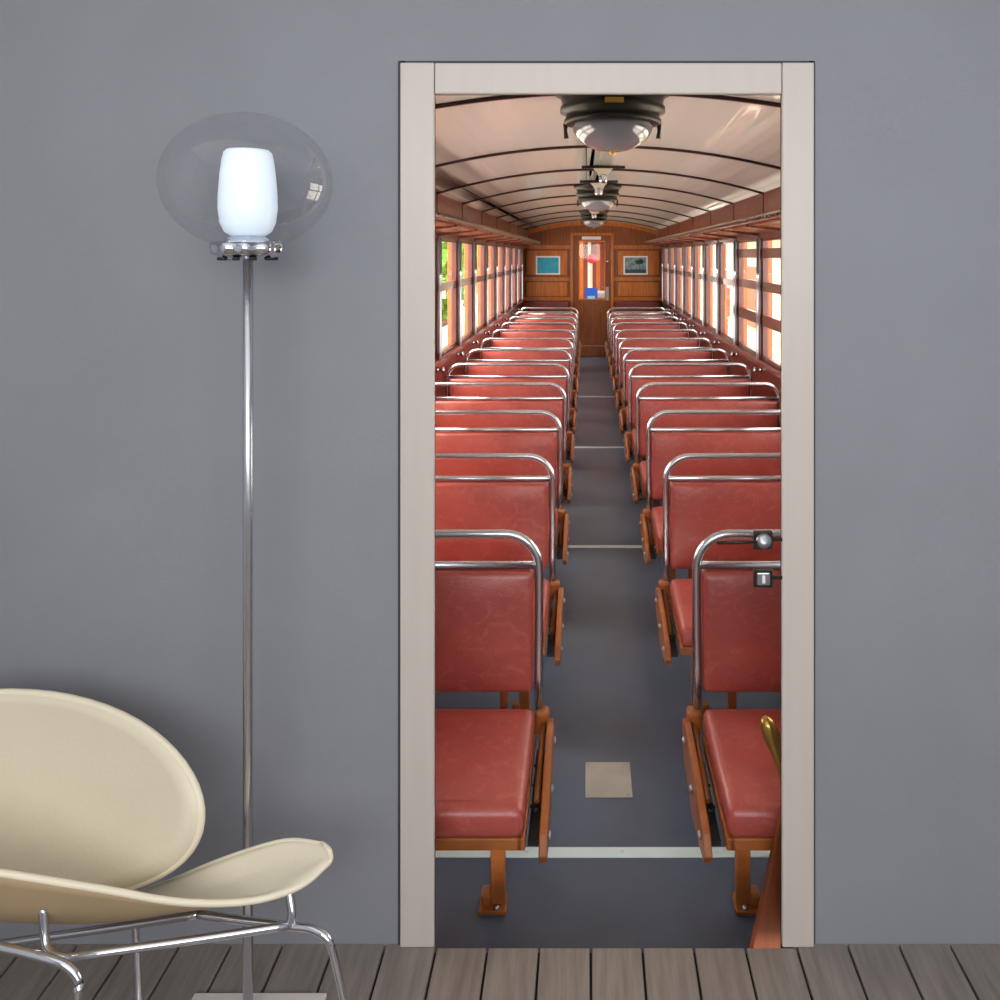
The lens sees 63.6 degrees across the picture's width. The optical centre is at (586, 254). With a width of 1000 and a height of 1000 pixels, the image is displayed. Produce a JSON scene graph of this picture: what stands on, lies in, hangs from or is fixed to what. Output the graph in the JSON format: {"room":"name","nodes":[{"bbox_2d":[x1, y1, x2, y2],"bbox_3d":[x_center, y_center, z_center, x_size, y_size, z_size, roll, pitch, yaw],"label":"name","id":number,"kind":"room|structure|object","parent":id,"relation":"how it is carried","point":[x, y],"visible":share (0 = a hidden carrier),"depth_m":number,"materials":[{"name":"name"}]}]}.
{"room":"living room","nodes":[
{"label":"living room","id":0,"kind":"room"},
{"bbox_2d":[435,192,527,396],"bbox_3d":[-1.236,0.730,8.748,0.189,2.439,13.503,0,0,0],"label":"wall","id":1,"kind":"structure","parent":0,"point":[443,204],"depth_m":8.66,"materials":[{"name":"brown wood"}]},
{"bbox_2d":[435,239,442,360],"bbox_3d":[-1.234,0.355,6.123,0.082,1.041,1.006,0,0,0],"label":"window","id":2,"kind":"structure","parent":1,"relation":"in","point":[440,240],"depth_m":6.59,"materials":[{"name":"brown wood"}]},
{"bbox_2d":[442,239,461,355],"bbox_3d":[-1.234,0.355,7.163,0.082,1.041,1.006,0,0,0],"label":"window","id":3,"kind":"structure","parent":1,"relation":"in","point":[447,285],"depth_m":7.58,"materials":[{"name":"brown wood"}]},
{"bbox_2d":[462,241,476,341],"bbox_3d":[-1.234,0.355,8.203,0.082,1.041,1.006,0,0,0],"label":"window","id":4,"kind":"structure","parent":1,"relation":"in","point":[465,281],"depth_m":8.63,"materials":[{"name":"brown wood"}]},
{"bbox_2d":[477,243,488,330],"bbox_3d":[-1.234,0.355,9.243,0.082,1.041,1.006,0,0,0],"label":"window","id":5,"kind":"structure","parent":1,"relation":"in","point":[480,278],"depth_m":9.66,"materials":[{"name":"brown wood"}]},
{"bbox_2d":[435,211,540,246],"bbox_3d":[-1.068,-0.207,8.748,0.354,0.114,13.472,0,0,0],"label":"luggage rack","id":6,"kind":"object","parent":1,"relation":"attached to","point":[450,225],"visible":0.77,"depth_m":7.09,"materials":[{"name":"brown wood"}]},
{"bbox_2d":[488,244,497,322],"bbox_3d":[-1.234,0.355,10.283,0.082,1.041,1.006,0,0,0],"label":"window","id":7,"kind":"structure","parent":1,"relation":"in","point":[491,275],"depth_m":10.71,"materials":[{"name":"brown wood"}]},
{"bbox_2d":[498,245,505,316],"bbox_3d":[-1.234,0.355,11.323,0.082,1.041,1.006,0,0,0],"label":"window","id":8,"kind":"structure","parent":1,"relation":"in","point":[500,273],"depth_m":11.74,"materials":[{"name":"brown wood"}]},
{"bbox_2d":[506,246,512,310],"bbox_3d":[-1.234,0.355,12.363,0.082,1.041,1.006,0,0,0],"label":"window","id":9,"kind":"structure","parent":1,"relation":"in","point":[507,247],"depth_m":12.80,"materials":[{"name":"brown wood"}]},
{"bbox_2d":[512,247,517,305],"bbox_3d":[-1.234,0.355,13.403,0.082,1.041,1.006,0,0,0],"label":"window","id":10,"kind":"structure","parent":1,"relation":"in","point":[512,247],"depth_m":13.82,"materials":[{"name":"brown wood"}]},
{"bbox_2d":[518,248,522,302],"bbox_3d":[-1.234,0.355,14.443,0.082,1.041,1.006,0,0,0],"label":"window","id":11,"kind":"structure","parent":1,"relation":"in","point":[518,248],"depth_m":14.86,"materials":[{"name":"brown wood"}]},
{"bbox_2d":[0,0,999,951],"bbox_3d":[0.050,0.240,1.974,4.500,2.920,0.045,0,0,0],"label":"wall","id":12,"kind":"structure","parent":0,"point":[121,329],"depth_m":1.95,"materials":[{"name":"grey paint"}]},
{"bbox_2d":[398,61,814,947],"bbox_3d":[0.048,0.614,1.943,1.016,2.173,0.042,0,0,0],"label":"door frame","id":13,"kind":"structure","parent":12,"relation":"in","point":[419,82],"depth_m":1.94,"materials":[{"name":"beige paint"}]},
{"bbox_2d":[753,568,781,586],"bbox_3d":[0.439,0.783,1.938,0.070,0.044,0.016,0,0,0],"label":"plate","id":14,"kind":"object","parent":13,"relation":"attached to","point":[762,577],"visible":1,"depth_m":1.94,"materials":[{"name":"silver metal"}]},
{"bbox_2d":[0,944,999,999],"bbox_3d":[0.050,1.709,0.117,4.620,0.062,3.674,0,0,0],"label":"floor","id":15,"kind":"structure","parent":0,"point":[820,971],"depth_m":1.87,"materials":[{"name":"brown"}]},
{"bbox_2d":[0,688,347,999],"bbox_3d":[-1.073,1.309,1.552,1.346,0.729,0.414,0,0,0],"label":"lounge chair","id":16,"kind":"object","parent":15,"relation":"on","point":[98,806],"visible":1,"depth_m":1.66,"materials":[{"name":"beige leather"}]},
{"bbox_2d":[156,113,326,999],"bbox_3d":[-0.737,0.686,1.718,0.351,1.988,0.396,0,0,0],"label":"floor lamp","id":17,"kind":"object","parent":15,"relation":"on","point":[247,204],"visible":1,"depth_m":1.73,"materials":[{"name":"silver metal"}]},
{"bbox_2d":[384,357,779,952],"bbox_3d":[0.100,1.974,8.774,2.790,0.050,13.553,0,0,0],"label":"floor","id":18,"kind":"structure","parent":0,"point":[612,695],"depth_m":3.10,"materials":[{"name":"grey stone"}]},
{"bbox_2d":[435,529,555,915],"bbox_3d":[-0.648,1.422,2.350,1.106,1.054,0.581,0,0,0],"label":"seat","id":19,"kind":"object","parent":18,"relation":"on","point":[485,642],"visible":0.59,"depth_m":2.46,"materials":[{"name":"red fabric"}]},
{"bbox_2d":[435,453,564,709],"bbox_3d":[-0.648,1.422,3.357,1.106,1.054,0.581,0,0,0],"label":"seat","id":20,"kind":"object","parent":18,"relation":"on","point":[526,505],"visible":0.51,"depth_m":3.56,"materials":[{"name":"leather"}]},
{"bbox_2d":[435,410,569,564],"bbox_3d":[-0.648,1.422,4.364,1.106,1.054,0.581,0,0,0],"label":"seat","id":21,"kind":"object","parent":18,"relation":"on","point":[542,442],"visible":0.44,"depth_m":4.57,"materials":[{"name":"leather"}]},
{"bbox_2d":[435,382,572,503],"bbox_3d":[-0.648,1.422,5.371,1.106,1.054,0.581,0,0,0],"label":"seat","id":22,"kind":"object","parent":18,"relation":"on","point":[553,405],"visible":0.34,"depth_m":5.59,"materials":[{"name":"leather"}]},
{"bbox_2d":[446,363,574,498],"bbox_3d":[-0.648,1.422,6.378,1.106,1.054,0.581,0,0,0],"label":"seat","id":23,"kind":"object","parent":18,"relation":"on","point":[451,391],"visible":0.41,"depth_m":6.60,"materials":[{"name":"leather"}]},
{"bbox_2d":[464,349,576,433],"bbox_3d":[-0.648,1.422,7.385,1.106,1.054,0.581,0,0,0],"label":"seat","id":24,"kind":"object","parent":18,"relation":"on","point":[468,370],"visible":0.32,"depth_m":7.60,"materials":[{"name":"leather"}]},
{"bbox_2d":[479,338,577,428],"bbox_3d":[-0.648,1.422,8.392,1.106,1.054,0.581,0,0,0],"label":"seat","id":25,"kind":"object","parent":18,"relation":"on","point":[482,355],"visible":0.36,"depth_m":8.61,"materials":[{"name":"leather"}]},
{"bbox_2d":[490,329,578,393],"bbox_3d":[-0.648,1.422,9.399,1.106,1.054,0.581,0,0,0],"label":"seat","id":26,"kind":"object","parent":18,"relation":"on","point":[495,343],"visible":0.25,"depth_m":9.62,"materials":[{"name":"leather"}]},
{"bbox_2d":[499,322,579,380],"bbox_3d":[-0.648,1.422,10.406,1.106,1.054,0.581,0,0,0],"label":"seat","id":27,"kind":"object","parent":18,"relation":"on","point":[503,334],"visible":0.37,"depth_m":10.63,"materials":[{"name":"leather"}]},
{"bbox_2d":[507,316,579,368],"bbox_3d":[-0.648,1.422,11.413,1.106,1.054,0.581,0,0,0],"label":"seat","id":28,"kind":"object","parent":18,"relation":"on","point":[509,326],"visible":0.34,"depth_m":11.65,"materials":[{"name":"leather"}]},
{"bbox_2d":[523,301,568,310],"bbox_3d":[-0.782,1.417,15.195,0.885,1.065,0.550,0,0,0],"label":"bench","id":29,"kind":"object","parent":18,"relation":"on","point":[525,303],"visible":0.2,"depth_m":15.37,"materials":[{"name":"red leather"}]},
{"bbox_2d":[513,311,580,356],"bbox_3d":[-0.648,1.422,12.420,1.106,1.054,0.581,0,0,0],"label":"seat","id":30,"kind":"object","parent":18,"relation":"on","point":[576,318],"visible":0.3,"depth_m":12.66,"materials":[{"name":"leather"}]},
{"bbox_2d":[519,307,580,349],"bbox_3d":[-0.648,1.422,13.427,1.106,1.054,0.581,0,0,0],"label":"seat","id":31,"kind":"object","parent":18,"relation":"on","point":[577,313],"visible":0.27,"depth_m":13.67,"materials":[{"name":"leather"}]},
{"bbox_2d":[578,396,614,396],"bbox_3d":[0.100,1.946,10.980,2.650,0.006,0.044,0,0,0],"label":"floor strip","id":32,"kind":"object","parent":18,"relation":"on","point":[578,396],"visible":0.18,"depth_m":11.00,"materials":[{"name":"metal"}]},
{"bbox_2d":[435,847,769,857],"bbox_3d":[0.100,1.946,2.607,2.650,0.006,0.044,0,0,0],"label":"floor strip","id":33,"kind":"object","parent":18,"relation":"on","point":[529,852],"visible":0.31,"depth_m":2.60,"materials":[{"name":"metal"}]},
{"bbox_2d":[574,447,631,447],"bbox_3d":[0.100,1.946,8.100,2.650,0.006,0.044,0,0,0],"label":"floor strip","id":34,"kind":"object","parent":18,"relation":"on","point":[574,447],"visible":0.12,"depth_m":8.08,"materials":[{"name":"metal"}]},
{"bbox_2d":[556,545,655,547],"bbox_3d":[0.100,1.946,5.340,2.650,0.006,0.044,0,0,0],"label":"floor strip","id":35,"kind":"object","parent":18,"relation":"on","point":[569,546],"visible":0.13,"depth_m":5.34,"materials":[{"name":"metal"}]},
{"bbox_2d":[585,762,632,797],"bbox_3d":[0.079,1.946,2.970,0.170,0.006,0.199,0,0,0],"label":"floor plate","id":36,"kind":"object","parent":18,"relation":"on","point":[602,779],"visible":1,"depth_m":2.96,"materials":[{"name":"beige metal"}]},
{"bbox_2d":[605,307,666,351],"bbox_3d":[0.848,1.422,13.427,1.106,1.054,0.581,0,0,0],"label":"seat","id":37,"kind":"object","parent":18,"relation":"on","point":[608,313],"visible":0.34,"depth_m":13.67,"materials":[{"name":"leather"}]},
{"bbox_2d":[615,301,660,311],"bbox_3d":[0.980,1.417,15.195,0.890,1.065,0.550,0,0,0],"label":"bench","id":38,"kind":"object","parent":18,"relation":"on","point":[617,303],"visible":0.16,"depth_m":15.37,"materials":[{"name":"red leather"}]},
{"bbox_2d":[606,311,672,358],"bbox_3d":[0.848,1.422,12.420,1.106,1.054,0.581,0,0,0],"label":"seat","id":39,"kind":"object","parent":18,"relation":"on","point":[617,320],"visible":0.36,"depth_m":12.66,"materials":[{"name":"leather"}]},
{"bbox_2d":[607,316,680,389],"bbox_3d":[0.848,1.422,11.413,1.106,1.054,0.581,0,0,0],"label":"seat","id":40,"kind":"object","parent":18,"relation":"on","point":[621,326],"visible":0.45,"depth_m":11.65,"materials":[{"name":"leather"}]},
{"bbox_2d":[609,322,689,403],"bbox_3d":[0.848,1.422,10.406,1.106,1.054,0.581,0,0,0],"label":"seat","id":41,"kind":"object","parent":18,"relation":"on","point":[623,334],"visible":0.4,"depth_m":10.62,"materials":[{"name":"leather"}]},
{"bbox_2d":[612,329,700,420],"bbox_3d":[0.848,1.422,9.399,1.106,1.054,0.581,0,0,0],"label":"seat","id":42,"kind":"object","parent":18,"relation":"on","point":[631,343],"visible":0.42,"depth_m":9.62,"materials":[{"name":"leather"}]},
{"bbox_2d":[615,338,713,429],"bbox_3d":[0.848,1.422,8.392,1.106,1.054,0.581,0,0,0],"label":"seat","id":43,"kind":"object","parent":18,"relation":"on","point":[634,355],"visible":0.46,"depth_m":8.61,"materials":[{"name":"leather"}]},
{"bbox_2d":[618,349,730,462],"bbox_3d":[0.848,1.422,7.385,1.106,1.054,0.581,0,0,0],"label":"seat","id":44,"kind":"object","parent":18,"relation":"on","point":[644,370],"visible":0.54,"depth_m":7.60,"materials":[{"name":"leather"}]},
{"bbox_2d":[623,363,751,498],"bbox_3d":[0.848,1.422,6.378,1.106,1.054,0.581,0,0,0],"label":"seat","id":45,"kind":"object","parent":18,"relation":"on","point":[634,384],"visible":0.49,"depth_m":6.60,"materials":[{"name":"leather"}]},
{"bbox_2d":[630,382,779,544],"bbox_3d":[0.848,1.422,5.371,1.106,1.054,0.581,0,0,0],"label":"seat","id":46,"kind":"object","parent":18,"relation":"on","point":[647,407],"visible":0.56,"depth_m":5.59,"materials":[{"name":"leather"}]},
{"bbox_2d":[640,410,779,610],"bbox_3d":[0.848,1.422,4.364,1.106,1.054,0.581,0,0,0],"label":"seat","id":47,"kind":"object","parent":18,"relation":"on","point":[667,443],"visible":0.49,"depth_m":4.57,"materials":[{"name":"leather"}]},
{"bbox_2d":[655,453,779,717],"bbox_3d":[0.848,1.422,3.357,1.106,1.054,0.581,0,0,0],"label":"seat","id":48,"kind":"object","parent":18,"relation":"on","point":[700,506],"visible":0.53,"depth_m":3.56,"materials":[{"name":"leather"}]},
{"bbox_2d":[682,529,779,915],"bbox_3d":[0.848,1.422,2.350,1.106,1.054,0.581,0,0,0],"label":"seat","id":49,"kind":"object","parent":18,"relation":"on","point":[740,620],"visible":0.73,"depth_m":2.50,"materials":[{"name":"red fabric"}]},
{"bbox_2d":[749,716,779,947],"bbox_3d":[0.518,1.562,2.035,0.284,0.775,0.043,0,0,0],"label":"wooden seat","id":50,"kind":"object","parent":18,"relation":"on","point":[766,929],"visible":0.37,"depth_m":2.02,"materials":[{"name":"brown wood"}]},
{"bbox_2d":[523,221,661,312],"bbox_3d":[0.100,0.640,15.500,2.690,2.618,0.080,0,0,0],"label":"wall","id":51,"kind":"structure","parent":0,"point":[555,239],"depth_m":15.49,"materials":[{"name":"orange wood"}]},
{"bbox_2d":[536,256,559,274],"bbox_3d":[-0.755,0.200,15.475,0.470,0.360,0.022,0,0,0],"label":"framed picture","id":52,"kind":"object","parent":51,"relation":"attached to","point":[545,265],"visible":1,"depth_m":15.47,"materials":[{"name":"white"}]},
{"bbox_2d":[573,235,610,356],"bbox_3d":[0.098,0.784,15.438,0.835,2.330,0.195,0,0,0],"label":"door","id":53,"kind":"structure","parent":51,"relation":"in","point":[592,312],"depth_m":15.50,"materials":[{"name":"orange wood"}]},
{"bbox_2d":[582,236,600,239],"bbox_3d":[0.085,-0.330,15.476,0.370,0.060,0.037,0,0,0],"label":"sign plate","id":54,"kind":"object","parent":53,"relation":"attached to","point":[583,237],"visible":1,"depth_m":15.46,"materials":[{"name":"white"}]},
{"bbox_2d":[623,256,647,274],"bbox_3d":[0.940,0.200,15.475,0.470,0.360,0.022,0,0,0],"label":"framed picture","id":55,"kind":"object","parent":51,"relation":"attached to","point":[632,265],"visible":1,"depth_m":15.47,"materials":[{"name":"white paper"}]},
{"bbox_2d":[435,95,779,229],"bbox_3d":[0.100,-0.570,8.748,2.770,0.278,13.503,0,0,0],"label":"ceiling","id":56,"kind":"structure","parent":0,"point":[508,158],"depth_m":5.12,"materials":[{"name":"beige paint"}]},
{"bbox_2d":[583,209,596,218],"bbox_3d":[0.100,-0.573,11.192,0.320,0.134,0.056,0,0,0],"label":"bracket","id":57,"kind":"object","parent":56,"relation":"attached to","point":[594,214],"visible":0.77,"depth_m":11.18,"materials":[{"name":"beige metal"}]},
{"bbox_2d":[579,211,608,228],"bbox_3d":[0.100,-0.524,11.900,0.450,0.272,0.450,0,0,0],"label":"ceiling lamp","id":58,"kind":"object","parent":56,"relation":"attached to","point":[586,216],"visible":0.92,"depth_m":11.77,"materials":[{"name":"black metal"}]},
{"bbox_2d":[574,183,621,212],"bbox_3d":[0.100,-0.524,7.500,0.450,0.272,0.450,0,0,0],"label":"ceiling lamp","id":59,"kind":"object","parent":56,"relation":"attached to","point":[590,201],"visible":0.97,"depth_m":7.36,"materials":[{"name":"grey metal"}]},
{"bbox_2d":[580,180,617,195],"bbox_3d":[0.100,-0.563,6.742,0.320,0.134,0.056,0,0,0],"label":"bracket","id":60,"kind":"object","parent":56,"relation":"attached to","point":[598,187],"visible":1,"depth_m":6.73,"materials":[{"name":"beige metal"}]},
{"bbox_2d":[582,165,624,183],"bbox_3d":[0.120,-0.593,5.892,0.320,0.134,0.056,0,0,0],"label":"ceiling lamp","id":61,"kind":"object","parent":56,"relation":"attached to","point":[603,171],"visible":0.98,"depth_m":5.88,"materials":[{"name":"beige metal"}]},
{"bbox_2d":[555,95,669,155],"bbox_3d":[0.100,-0.524,3.130,0.450,0.272,0.450,0,0,0],"label":"ceiling lamp","id":62,"kind":"object","parent":56,"relation":"attached to","point":[612,124],"visible":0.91,"depth_m":3.00,"materials":[{"name":"brown metal"}]},
{"bbox_2d":[656,187,779,401],"bbox_3d":[1.435,0.730,8.748,0.189,2.439,13.503,0,0,0],"label":"wall","id":63,"kind":"structure","parent":0,"point":[761,371],"depth_m":8.18,"materials":[{"name":"brown wood"}]},
{"bbox_2d":[662,247,667,302],"bbox_3d":[1.434,0.355,14.443,0.082,1.041,1.006,0,0,0],"label":"window","id":64,"kind":"structure","parent":63,"relation":"in","point":[665,268],"depth_m":14.86,"materials":[{"name":"brown wood"}]},
{"bbox_2d":[667,247,673,306],"bbox_3d":[1.434,0.355,13.403,0.082,1.041,1.006,0,0,0],"label":"window","id":65,"kind":"structure","parent":63,"relation":"in","point":[671,269],"depth_m":13.82,"materials":[{"name":"brown wood"}]},
{"bbox_2d":[674,246,681,311],"bbox_3d":[1.434,0.355,12.363,0.082,1.041,1.006,0,0,0],"label":"window","id":66,"kind":"structure","parent":63,"relation":"in","point":[679,272],"depth_m":12.79,"materials":[{"name":"brown wood"}]},
{"bbox_2d":[681,245,690,316],"bbox_3d":[1.434,0.355,11.323,0.082,1.041,1.006,0,0,0],"label":"window","id":67,"kind":"structure","parent":63,"relation":"in","point":[687,274],"depth_m":11.74,"materials":[{"name":"brown wood"}]},
{"bbox_2d":[690,244,701,323],"bbox_3d":[1.434,0.355,10.283,0.082,1.041,1.006,0,0,0],"label":"window","id":68,"kind":"structure","parent":63,"relation":"in","point":[696,275],"depth_m":10.71,"materials":[{"name":"brown wood"}]},
{"bbox_2d":[701,243,715,331],"bbox_3d":[1.434,0.355,9.243,0.082,1.041,1.006,0,0,0],"label":"window","id":69,"kind":"structure","parent":63,"relation":"in","point":[711,278],"depth_m":9.66,"materials":[{"name":"brown wood"}]},
{"bbox_2d":[644,209,779,246],"bbox_3d":[1.268,-0.207,8.748,0.354,0.114,13.472,0,0,0],"label":"luggage rack","id":70,"kind":"object","parent":63,"relation":"attached to","point":[754,225],"visible":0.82,"depth_m":6.61,"materials":[{"name":"brown wood"}]},
{"bbox_2d":[715,241,732,341],"bbox_3d":[1.434,0.355,8.203,0.082,1.041,1.006,0,0,0],"label":"window","id":71,"kind":"structure","parent":63,"relation":"in","point":[723,281],"depth_m":8.63,"materials":[{"name":"brown wood"}]},
{"bbox_2d":[733,239,755,355],"bbox_3d":[1.434,0.355,7.163,0.082,1.041,1.006,0,0,0],"label":"window","id":72,"kind":"structure","parent":63,"relation":"in","point":[743,312],"depth_m":7.54,"materials":[{"name":"brown wood"}]},
{"bbox_2d":[755,237,779,370],"bbox_3d":[1.434,0.355,6.123,0.082,1.041,1.006,0,0,0],"label":"window","id":73,"kind":"structure","parent":63,"relation":"in","point":[770,322],"depth_m":6.54,"materials":[{"name":"brown wood"}]},
{"bbox_3d":[0.100,1.974,19.250,2.690,0.050,6.500,0,0,0],"label":"floor","id":74,"kind":"structure","parent":0,"visible":0},
{"bbox_2d":[585,288,596,298],"bbox_3d":[0.085,1.304,16.063,0.250,1.289,0.034,0,0,0],"label":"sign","id":75,"kind":"object","parent":74,"relation":"on","point":[590,293],"visible":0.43,"depth_m":16.05,"materials":[{"name":"blue paint"}]},
{"bbox_2d":[587,254,595,287],"bbox_3d":[0.100,0.965,16.804,0.200,1.969,0.032,0,0,0],"label":"round sign","id":76,"kind":"object","parent":74,"relation":"on","point":[591,258],"visible":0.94,"depth_m":16.79,"materials":[{"name":"red paint"}]},
{"bbox_2d":[580,242,604,298],"bbox_3d":[0.075,0.649,19.450,1.350,2.600,6.100,0,0,0],"label":"carriage","id":77,"kind":"object","parent":74,"relation":"on","point":[586,248],"visible":0.05,"depth_m":22.40,"materials":[{"name":"orange wood"}]},
{"label":"outside","id":78,"kind":"structure","parent":0,"visible":0},
{"bbox_3d":[0.000,2.674,35.940,80.000,0.050,72.000,0,0,0],"label":"ground","id":79,"kind":"structure","parent":78,"visible":0},
{"bbox_2d":[441,242,463,319],"bbox_3d":[-3.409,0.234,14.966,2.747,4.839,2.830,0,0,0],"label":"leafy tree","id":80,"kind":"object","parent":79,"relation":"on","point":[444,273],"visible":0.03,"depth_m":14.63,"materials":[{"name":"green plant"}]},
{"bbox_2d":[442,317,463,348],"bbox_3d":[-2.900,2.074,27.690,0.200,1.150,28.500,0,0,0],"label":"wall","id":81,"kind":"structure","parent":79,"relation":"on","point":[444,329],"depth_m":15.94,"materials":[{"name":"white"}]},
{"bbox_2d":[442,269,476,327],"bbox_3d":[-3.711,0.075,20.424,3.093,5.158,3.217,0,0,0],"label":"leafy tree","id":82,"kind":"object","parent":79,"relation":"on","point":[444,321],"visible":0.02,"depth_m":20.34,"materials":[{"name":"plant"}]},
{"bbox_2d":[691,240,779,362],"bbox_3d":[3.750,1.024,18.940,0.900,3.250,22.400,0,0,0],"label":"building","id":83,"kind":"structure","parent":79,"relation":"on","point":[751,262],"depth_m":17.48,"materials":[{"name":"white"}]},
{"bbox_2d":[728,265,729,315],"bbox_3d":[3.575,0.899,20.690,0.050,1.300,1.100,0,0,0],"label":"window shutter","id":84,"kind":"object","parent":83,"relation":"hanging from","point":[728,265],"depth_m":20.14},
{"bbox_2d":[747,266,756,327],"bbox_3d":[3.575,0.899,17.290,0.050,1.300,1.100,0,0,0],"label":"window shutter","id":85,"kind":"object","parent":83,"relation":"hanging from","point":[751,270],"depth_m":17.26,"materials":[{"name":"orange wood"}]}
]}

